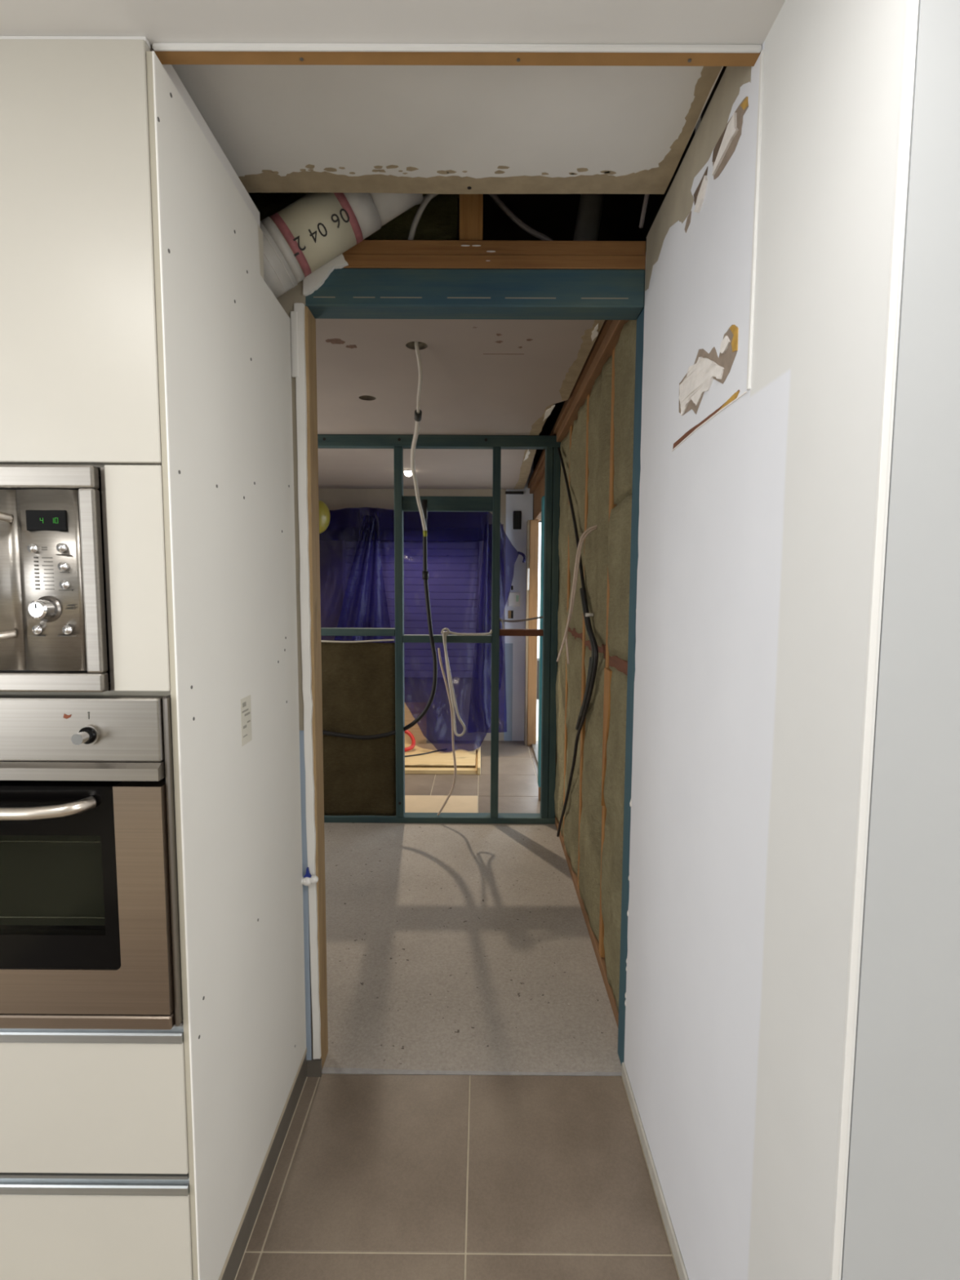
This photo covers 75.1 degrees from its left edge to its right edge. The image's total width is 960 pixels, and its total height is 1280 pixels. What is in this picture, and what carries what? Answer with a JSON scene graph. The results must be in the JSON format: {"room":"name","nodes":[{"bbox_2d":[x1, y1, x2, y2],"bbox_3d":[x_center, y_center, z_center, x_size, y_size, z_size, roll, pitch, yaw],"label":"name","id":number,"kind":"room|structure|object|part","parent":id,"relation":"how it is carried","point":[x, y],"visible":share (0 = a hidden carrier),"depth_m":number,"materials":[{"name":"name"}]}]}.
{"room":"kitchen","nodes":[
{"label":"kitchen","id":0,"kind":"room"},
{"bbox_2d":[146,50,306,1279],"bbox_3d":[-0.528,0.152,1.442,0.013,2.242,0.712,0,5,0],"label":"wall","id":1,"kind":"structure","parent":0,"point":[224,335],"depth_m":1.29,"materials":[{"name":"paint"}]},
{"bbox_2d":[217,1047,307,1279],"bbox_3d":[-0.538,1.320,1.545,0.020,0.100,0.721,0,5,0],"label":"baseboard","id":2,"kind":"structure","parent":1,"relation":"attached to","point":[230,1269],"depth_m":1.52,"materials":[{"name":"tile"}]},
{"bbox_2d":[0,0,785,227],"bbox_3d":[0.003,-0.819,-0.774,6.000,0.034,4.600,0,5,0],"label":"ceiling","id":3,"kind":"structure","parent":0,"point":[706,22],"depth_m":0.96,"materials":[{"name":"paint"}]},
{"bbox_2d":[318,462,533,741],"bbox_3d":[-0.745,-0.522,5.939,2.475,3.000,0.080,0,5,0],"label":"wall","id":4,"kind":"structure","parent":0,"point":[519,503],"depth_m":5.89,"materials":[{"name":"paint"}]},
{"bbox_2d":[513,511,521,528],"bbox_3d":[0.351,-1.127,5.866,0.075,0.170,0.016,0,5,0],"label":"air vent","id":5,"kind":"object","parent":4,"relation":"in","point":[517,514],"depth_m":5.86,"materials":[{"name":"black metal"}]},
{"bbox_2d":[171,64,723,194],"bbox_3d":[-0.085,-1.065,1.264,1.060,0.012,0.503,0,5,0],"label":"ceiling","id":6,"kind":"structure","parent":0,"point":[281,128],"depth_m":1.29,"materials":[{"name":"paint"}]},
{"bbox_2d":[262,115,701,342],"bbox_3d":[0.013,-1.663,1.461,6.200,0.060,9.400,0,5,0],"label":"cavity","id":7,"kind":"object","parent":6,"relation":"in","point":[554,216],"depth_m":2.54,"materials":[{"name":"black"}]},
{"bbox_2d":[573,194,604,240],"bbox_3d":[0.381,-1.469,2.188,0.164,0.369,0.090,-5,7,-45],"label":"flue pipe","id":8,"kind":"object","parent":7,"relation":"attached to","point":[590,206],"visible":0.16,"depth_m":2.15,"materials":[{"name":"grey metal"}]},
{"bbox_2d":[235,735,679,1279],"bbox_3d":[-0.003,1.385,1.727,6.000,0.061,9.200,0,5,0],"label":"floor","id":9,"kind":"structure","parent":0,"point":[468,1115],"depth_m":1.89,"materials":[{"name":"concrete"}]},
{"bbox_2d":[0,35,263,1279],"bbox_3d":[-0.835,0.196,1.355,0.598,2.366,0.540,0,5,0],"label":"tall cabinet","id":10,"kind":"object","parent":9,"relation":"on","point":[95,1173],"visible":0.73,"depth_m":1.04,"materials":[{"name":"paint"}]},
{"bbox_2d":[0,465,114,692],"bbox_3d":[-0.830,-0.114,1.197,0.397,0.379,0.401,0,5,0],"label":"microwave oven","id":11,"kind":"object","parent":10,"relation":"in","point":[55,623],"visible":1,"depth_m":1.04,"materials":[{"name":"metal"}]},
{"bbox_3d":[-0.807,-0.104,1.018,0.084,0.213,0.028,-3,6,-36],"label":"handle","id":12,"kind":"part","parent":11,"relation":"part of","materials":[{"name":"silver metal"}]},
{"bbox_3d":[-0.883,-0.100,1.055,0.222,0.302,0.026,0,5,0],"label":"door","id":13,"kind":"part","parent":11,"relation":"part of","materials":[{"name":"metal"}]},
{"bbox_3d":[-0.719,-0.099,1.054,0.102,0.302,0.027,0,5,0],"label":"control panel","id":14,"kind":"part","parent":11,"relation":"part of","materials":[{"name":"metal"}]},
{"bbox_3d":[-0.830,-0.626,1.024,0.596,0.656,0.019,0,5,0],"label":"door","id":15,"kind":"part","parent":10,"relation":"part of","materials":[{"name":"beige paint"}]},
{"bbox_2d":[0,694,182,1030],"bbox_3d":[-0.835,0.375,1.320,0.596,0.599,0.581,0,5,0],"label":"oven","id":16,"kind":"object","parent":10,"relation":"in","point":[90,939],"visible":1,"depth_m":1.09,"materials":[{"name":"silver glass"}]},
{"bbox_3d":[-0.876,0.283,1.039,0.446,0.028,0.051,0,5,-3],"label":"handle","id":17,"kind":"part","parent":16,"relation":"part of","materials":[{"name":"silver metal"}]},
{"bbox_3d":[-0.839,0.152,1.081,0.586,0.111,0.030,0,5,0],"label":"control panel","id":18,"kind":"part","parent":16,"relation":"part of","materials":[{"name":"metal"}]},
{"bbox_3d":[-0.834,0.376,1.363,0.550,0.586,0.495,0,5,0],"label":"casing","id":19,"kind":"part","parent":16,"relation":"part of","materials":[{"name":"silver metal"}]},
{"bbox_3d":[-0.840,0.454,1.103,0.586,0.413,0.034,0,5,0],"label":"door","id":20,"kind":"part","parent":16,"relation":"part of","materials":[{"name":"brown metal"}]},
{"bbox_3d":[-0.842,0.678,1.125,0.586,0.026,0.034,0,5,0],"label":"trim","id":21,"kind":"part","parent":16,"relation":"part of","materials":[{"name":"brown metal"}]},
{"bbox_3d":[-0.542,0.395,1.105,0.009,0.599,0.026,0,5,0],"label":"trim","id":22,"kind":"part","parent":16,"relation":"part of","materials":[{"name":"metal"}]},
{"bbox_3d":[-0.838,0.859,1.154,0.596,0.258,0.019,0,5,0],"label":"drawer","id":23,"kind":"part","parent":10,"relation":"part of","materials":[{"name":"beige paint"}]},
{"bbox_3d":[-0.840,1.161,1.180,0.596,0.263,0.019,0,5,0],"label":"drawer","id":24,"kind":"part","parent":10,"relation":"part of","materials":[{"name":"beige paint"}]},
{"bbox_3d":[-0.583,-0.103,1.069,0.095,0.383,0.019,0,5,0],"label":"filler panel","id":25,"kind":"part","parent":10,"relation":"part of","materials":[{"name":"beige paint"}]},
{"bbox_2d":[317,434,560,823],"bbox_3d":[-0.353,-0.039,3.887,1.673,2.398,0.091,0,5,0],"label":"frame","id":26,"kind":"object","parent":9,"relation":"on","point":[549,443],"visible":0.82,"depth_m":3.84,"materials":[{"name":"teal metal"}]},
{"bbox_2d":[320,639,395,816],"bbox_3d":[-0.828,0.554,3.912,0.597,1.128,0.034,0,5,0],"label":"insulation batt","id":27,"kind":"object","parent":26,"relation":"attached to","point":[358,677],"visible":0.77,"depth_m":3.92,"materials":[{"name":"brown fabric"}]},
{"bbox_2d":[322,499,437,739],"bbox_3d":[-0.690,-0.113,3.856,0.862,1.473,0.086,1,5,4],"label":"cable","id":28,"kind":"object","parent":26,"relation":"hanging from","point":[424,502],"visible":0.91,"depth_m":3.83,"materials":[{"name":"black plastic"}]},
{"bbox_3d":[-0.347,-1.199,3.776,1.673,0.068,0.070,0,5,0],"label":"plate","id":29,"kind":"part","parent":26,"relation":"part of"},
{"bbox_3d":[-0.359,1.137,3.990,1.673,0.038,0.090,0,5,0],"label":"plate","id":30,"kind":"part","parent":26,"relation":"part of","materials":[{"name":"metal"}]},
{"bbox_2d":[437,648,456,815],"bbox_3d":[-0.208,0.582,3.881,0.126,1.079,0.094,0,5,0],"label":"cable","id":31,"kind":"object","parent":26,"relation":"hanging from","point":[438,649],"visible":1,"depth_m":3.83,"materials":[{"name":"grey plastic"}]},
{"bbox_2d":[440,627,492,737],"bbox_3d":[-0.083,0.263,3.857,0.321,0.674,0.053,0,5,-2],"label":"cable loop","id":32,"kind":"object","parent":26,"relation":"hanging from","point":[446,633],"visible":1,"depth_m":3.84,"materials":[{"name":"grey plastic"}]},
{"bbox_2d":[499,616,542,622],"bbox_3d":[0.257,-0.129,3.883,0.276,0.038,0.012,0,5,0],"label":"cable","id":33,"kind":"object","parent":26,"relation":"attached to","point":[539,617],"visible":0.96,"depth_m":3.88,"materials":[{"name":"grey plastic"}]},
{"bbox_2d":[404,795,477,813],"bbox_3d":[-0.656,1.127,4.276,1.278,0.004,0.370,0,5,0],"label":"sheet","id":34,"kind":"object","parent":9,"relation":"on","point":[413,803],"visible":0.21,"depth_m":4.28,"materials":[{"name":"beige wood"}]},
{"bbox_2d":[404,748,477,774],"bbox_3d":[-0.757,1.017,5.361,1.470,0.033,0.780,0,5,0],"label":"plywood board","id":35,"kind":"object","parent":9,"relation":"on","point":[407,770],"visible":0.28,"depth_m":4.97,"materials":[{"name":"beige wood"}]},
{"bbox_2d":[404,743,475,768],"bbox_3d":[-0.764,0.987,5.381,1.455,0.020,0.694,0,5,0],"label":"plywood board","id":36,"kind":"object","parent":35,"relation":"on","point":[464,758],"visible":0.27,"depth_m":5.24,"materials":[{"name":"beige wood"}]},
{"bbox_2d":[404,729,415,751],"bbox_3d":[-0.785,0.880,5.454,0.440,0.179,0.185,-1,5,-9],"label":"hose","id":37,"kind":"object","parent":36,"relation":"on","point":[409,733],"visible":0.38,"depth_m":5.47,"materials":[{"name":"plastic"}]},
{"bbox_2d":[404,702,426,743],"bbox_3d":[-0.965,0.758,5.718,0.950,0.374,0.055,0,5,0],"label":"leaning board","id":38,"kind":"object","parent":36,"relation":"on","point":[420,738],"visible":0.12,"depth_m":5.71,"materials":[{"name":"brown wood"}]},
{"bbox_2d":[404,750,439,756],"bbox_3d":[-0.624,0.977,5.316,0.765,0.012,0.101,-2,5,-23],"label":"lead","id":39,"kind":"object","parent":36,"relation":"on","point":[435,750],"visible":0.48,"depth_m":5.33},
{"bbox_2d":[319,506,525,751],"bbox_3d":[-0.661,-0.116,5.522,2.150,2.133,0.482,0,5,0],"label":"plastic sheet","id":40,"kind":"object","parent":36,"relation":"on","point":[357,546],"visible":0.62,"depth_m":5.66,"materials":[{"name":"blue plastic"}]},
{"bbox_2d":[318,499,330,533],"bbox_3d":[-1.386,-1.036,5.284,0.230,0.303,0.230,0,5,0],"label":"balloon","id":41,"kind":"object","parent":40,"relation":"attached to","point":[324,513],"visible":0.34,"depth_m":5.23,"materials":[{"name":"yellow rubber"}]},
{"bbox_2d":[333,515,392,642],"bbox_3d":[-1.073,-0.405,5.623,0.644,1.420,0.118,0,5,-6],"label":"drape","id":42,"kind":"object","parent":40,"relation":"hanging from","point":[363,580],"depth_m":5.65,"materials":[{"name":"blue fabric"}]},
{"bbox_2d":[467,524,506,733],"bbox_3d":[0.068,-0.116,5.541,0.348,1.830,0.356,0,5,0],"label":"drape","id":43,"kind":"object","parent":40,"relation":"hanging from","point":[479,535],"depth_m":5.65,"materials":[{"name":"blue fabric"}]},
{"bbox_2d":[477,746,480,774],"bbox_3d":[-0.008,1.014,5.283,0.024,0.059,0.650,0,5,0],"label":"strip","id":44,"kind":"object","parent":9,"relation":"on","point":[479,748],"visible":0.9,"depth_m":5.16,"materials":[{"name":"brown wood"}]},
{"bbox_2d":[315,318,604,489],"bbox_3d":[-0.777,-1.252,3.831,2.413,0.030,4.055,0,5,0],"label":"ceiling","id":45,"kind":"structure","parent":0,"point":[480,376],"depth_m":2.89,"materials":[{"name":"paint"}]},
{"bbox_2d":[248,192,459,239],"bbox_3d":[-0.398,-1.334,1.989,0.660,0.428,0.345,0,5,0],"label":"cavity","id":46,"kind":"object","parent":45,"relation":"on","point":[438,220],"visible":0.2,"depth_m":1.86,"materials":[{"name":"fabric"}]},
{"bbox_2d":[403,469,412,476],"bbox_3d":[-0.565,-1.325,4.925,0.096,0.068,0.096,0,5,0],"label":"recessed light","id":47,"kind":"object","parent":45,"relation":"in","point":[407,473],"visible":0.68,"depth_m":4.90,"materials":[{"name":"white plastic"}]},
{"bbox_2d":[410,342,427,536],"bbox_3d":[-0.308,-0.882,3.053,0.080,0.640,1.384,0,5,-4],"label":"cable","id":48,"kind":"object","parent":45,"relation":"hanging from","point":[418,413],"visible":0.94,"depth_m":2.98,"materials":[{"name":"white plastic"}]},
{"bbox_2d":[701,101,707,119],"bbox_3d":[1.806,-0.149,1.813,2.400,3.000,0.050,0,5,0],"label":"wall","id":49,"kind":"structure","parent":0,"point":[706,104],"depth_m":1.71,"materials":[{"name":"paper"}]},
{"bbox_2d":[706,66,726,107],"bbox_3d":[0.621,-1.348,1.336,0.020,0.540,0.700,0,5,0],"label":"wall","id":50,"kind":"structure","parent":0,"point":[723,69],"depth_m":1.62,"materials":[{"name":"black"}]},
{"bbox_2d":[528,0,919,1279],"bbox_3d":[0.517,-0.289,3.342,0.157,3.000,5.288,0,5,0],"label":"wall","id":51,"kind":"structure","parent":0,"point":[775,250],"depth_m":1.04,"materials":[{"name":"paint"}]},
{"bbox_2d":[151,42,762,53],"bbox_3d":[-0.037,-0.952,1.004,0.980,0.010,0.008,0,5,0],"label":"trim","id":52,"kind":"structure","parent":51,"relation":"attached to","point":[384,47],"depth_m":1.00,"materials":[{"name":"white paint"}]},
{"bbox_2d":[154,50,760,66],"bbox_3d":[-0.037,-0.994,1.017,0.980,0.090,0.026,0,5,0],"label":"trim","id":53,"kind":"structure","parent":51,"relation":"attached to","point":[290,58],"depth_m":1.02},
{"bbox_2d":[276,194,645,1076],"bbox_3d":[-0.201,-0.161,1.836,1.486,3.000,0.116,0,5,0],"label":"door frame","id":54,"kind":"structure","parent":51,"relation":"in","point":[470,277],"depth_m":1.74,"materials":[{"name":"wood"}]},
{"bbox_2d":[301,866,318,885],"bbox_3d":[-0.511,0.698,1.849,0.066,0.054,0.040,0,5,0],"label":"water valve","id":55,"kind":"object","parent":54,"relation":"attached to","point":[308,879],"visible":0.8,"depth_m":1.84,"materials":[{"name":"white plastic"}]},
{"bbox_3d":[-0.509,0.686,1.842,0.024,0.028,0.008,0,5,0],"label":"lever","id":56,"kind":"part","parent":55,"relation":"part of","materials":[{"name":"blue plastic"}]},
{"bbox_3d":[-0.509,1.311,1.913,0.045,0.050,0.013,0,5,0],"label":"skirting","id":57,"kind":"part","parent":54,"relation":"part of","materials":[{"name":"tile"}]},
{"bbox_2d":[259,192,422,297],"bbox_3d":[-0.400,-1.081,1.625,0.500,0.400,0.162,0,5,-6],"label":"pipe","id":58,"kind":"object","parent":54,"relation":"attached to","point":[299,239],"visible":0.77,"depth_m":1.57,"materials":[{"name":"white plastic"}]},
{"bbox_2d":[408,193,437,239],"bbox_3d":[-0.134,-1.226,1.790,0.162,0.241,0.032,-2,6,-25],"label":"cable","id":59,"kind":"object","parent":54,"relation":"attached to","point":[412,231],"visible":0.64,"depth_m":1.77,"materials":[{"name":"white plastic"}]},
{"bbox_2d":[416,194,436,204],"bbox_3d":[-0.223,-1.285,1.806,0.319,0.128,0.016,0,5,0],"label":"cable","id":60,"kind":"object","parent":54,"relation":"attached to","point":[424,196],"visible":0.03,"depth_m":1.80,"materials":[{"name":"grey plastic"}]},
{"bbox_3d":[-0.142,-1.084,1.759,1.196,0.038,0.087,0,5,0],"label":"plate","id":61,"kind":"part","parent":54,"relation":"part of","materials":[{"name":"orange wood"}]},
{"bbox_3d":[-0.142,-1.046,1.761,1.196,0.036,0.090,0,5,0],"label":"plate","id":62,"kind":"part","parent":54,"relation":"part of","materials":[{"name":"orange wood"}]},
{"bbox_2d":[488,194,553,240],"bbox_3d":[0.115,-1.249,1.817,0.286,0.276,0.029,1,5,11],"label":"cable","id":63,"kind":"object","parent":54,"relation":"attached to","point":[502,206],"visible":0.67,"depth_m":1.81,"materials":[{"name":"grey plastic"}]},
{"bbox_2d":[524,520,529,745],"bbox_3d":[0.441,-0.058,5.868,0.019,2.100,0.194,0,5,0],"label":"door frame","id":64,"kind":"structure","parent":51,"relation":"attached to","point":[528,521],"depth_m":5.83,"materials":[{"name":"beige paint"}]},
{"bbox_2d":[527,474,544,800],"bbox_3d":[0.508,-0.102,4.938,0.181,2.370,1.860,0,5,0],"label":"door","id":65,"kind":"structure","parent":51,"relation":"in","point":[539,494],"depth_m":5.72,"materials":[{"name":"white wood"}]},
{"bbox_3d":[0.537,1.067,5.012,0.110,0.030,1.715,0,5,0],"label":"opening sill","id":66,"kind":"part","parent":65,"relation":"part of","materials":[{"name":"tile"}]},
{"bbox_2d":[556,524,597,664],"bbox_3d":[0.415,-0.189,2.598,0.187,0.584,0.021,0,5,0],"label":"cable","id":67,"kind":"object","parent":51,"relation":"attached to","point":[590,529],"visible":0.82,"depth_m":2.59,"materials":[{"name":"grey plastic"}]},
{"bbox_2d":[556,447,598,836],"bbox_3d":[0.458,0.051,3.100,0.036,2.256,1.348,0,5,0],"label":"cable","id":68,"kind":"object","parent":51,"relation":"attached to","point":[593,660],"visible":0.98,"depth_m":2.72,"materials":[{"name":"black plastic"}]},
{"bbox_3d":[0.520,-1.219,3.829,0.123,0.049,4.057,0,5,0],"label":"plate","id":69,"kind":"part","parent":51,"relation":"part of","materials":[{"name":"orange wood"}]},
{"bbox_3d":[0.512,-1.267,3.824,0.140,0.045,4.057,0,5,0],"label":"plate","id":70,"kind":"part","parent":51,"relation":"part of","materials":[{"name":"beige wood"}]},
{"bbox_3d":[0.519,1.219,3.063,0.094,0.045,2.105,0,5,0],"label":"plate","id":71,"kind":"part","parent":51,"relation":"part of","materials":[{"name":"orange wood"}]},
{"bbox_2d":[639,194,648,228],"bbox_3d":[0.437,-1.163,1.624,0.014,0.091,0.165,0,5,2],"label":"cable","id":72,"kind":"object","parent":51,"relation":"on","point":[646,196],"visible":0.45,"depth_m":1.66,"materials":[{"name":"grey plastic"}]},
{"bbox_2d":[622,1062,688,1279],"bbox_3d":[0.438,1.365,1.379,0.008,0.045,1.087,0,5,0],"label":"baseboard","id":73,"kind":"structure","parent":51,"relation":"attached to","point":[682,1273],"depth_m":1.54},
{"bbox_2d":[729,324,738,351],"bbox_3d":[0.451,-0.534,1.108,0.003,0.053,0.039,0,5,0],"label":"residue","id":74,"kind":"object","parent":51,"relation":"attached to","point":[734,329],"depth_m":1.10,"materials":[{"name":"yellow"}]},
{"bbox_2d":[740,96,748,110],"bbox_3d":[0.453,-0.914,1.067,0.004,0.024,0.033,0,5,0],"label":"residue","id":75,"kind":"object","parent":51,"relation":"attached to","point":[744,100],"depth_m":1.07,"materials":[{"name":"yellow"}]},
{"bbox_2d":[840,0,959,1279],"bbox_3d":[1.730,0.216,0.735,2.542,2.460,0.012,0,5,0],"label":"wall","id":76,"kind":"structure","parent":0,"point":[902,1220],"depth_m":0.73,"materials":[{"name":"paint"}]},
{"label":"outside","id":77,"kind":"structure","parent":0,"visible":0},
{"bbox_2d":[536,635,539,735],"bbox_3d":[7.314,0.890,10.093,13.415,0.150,24.000,0,5,0],"label":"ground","id":78,"kind":"structure","parent":77,"point":[538,637],"depth_m":8.69,"materials":[{"name":"white"}]},
{"bbox_2d":[536,657,539,699],"bbox_3d":[3.321,0.583,9.226,5.400,0.570,0.300,0,5,0],"label":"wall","id":79,"kind":"structure","parent":78,"relation":"on","point":[538,659],"depth_m":9.09,"materials":[{"name":"paint"}]}
]}

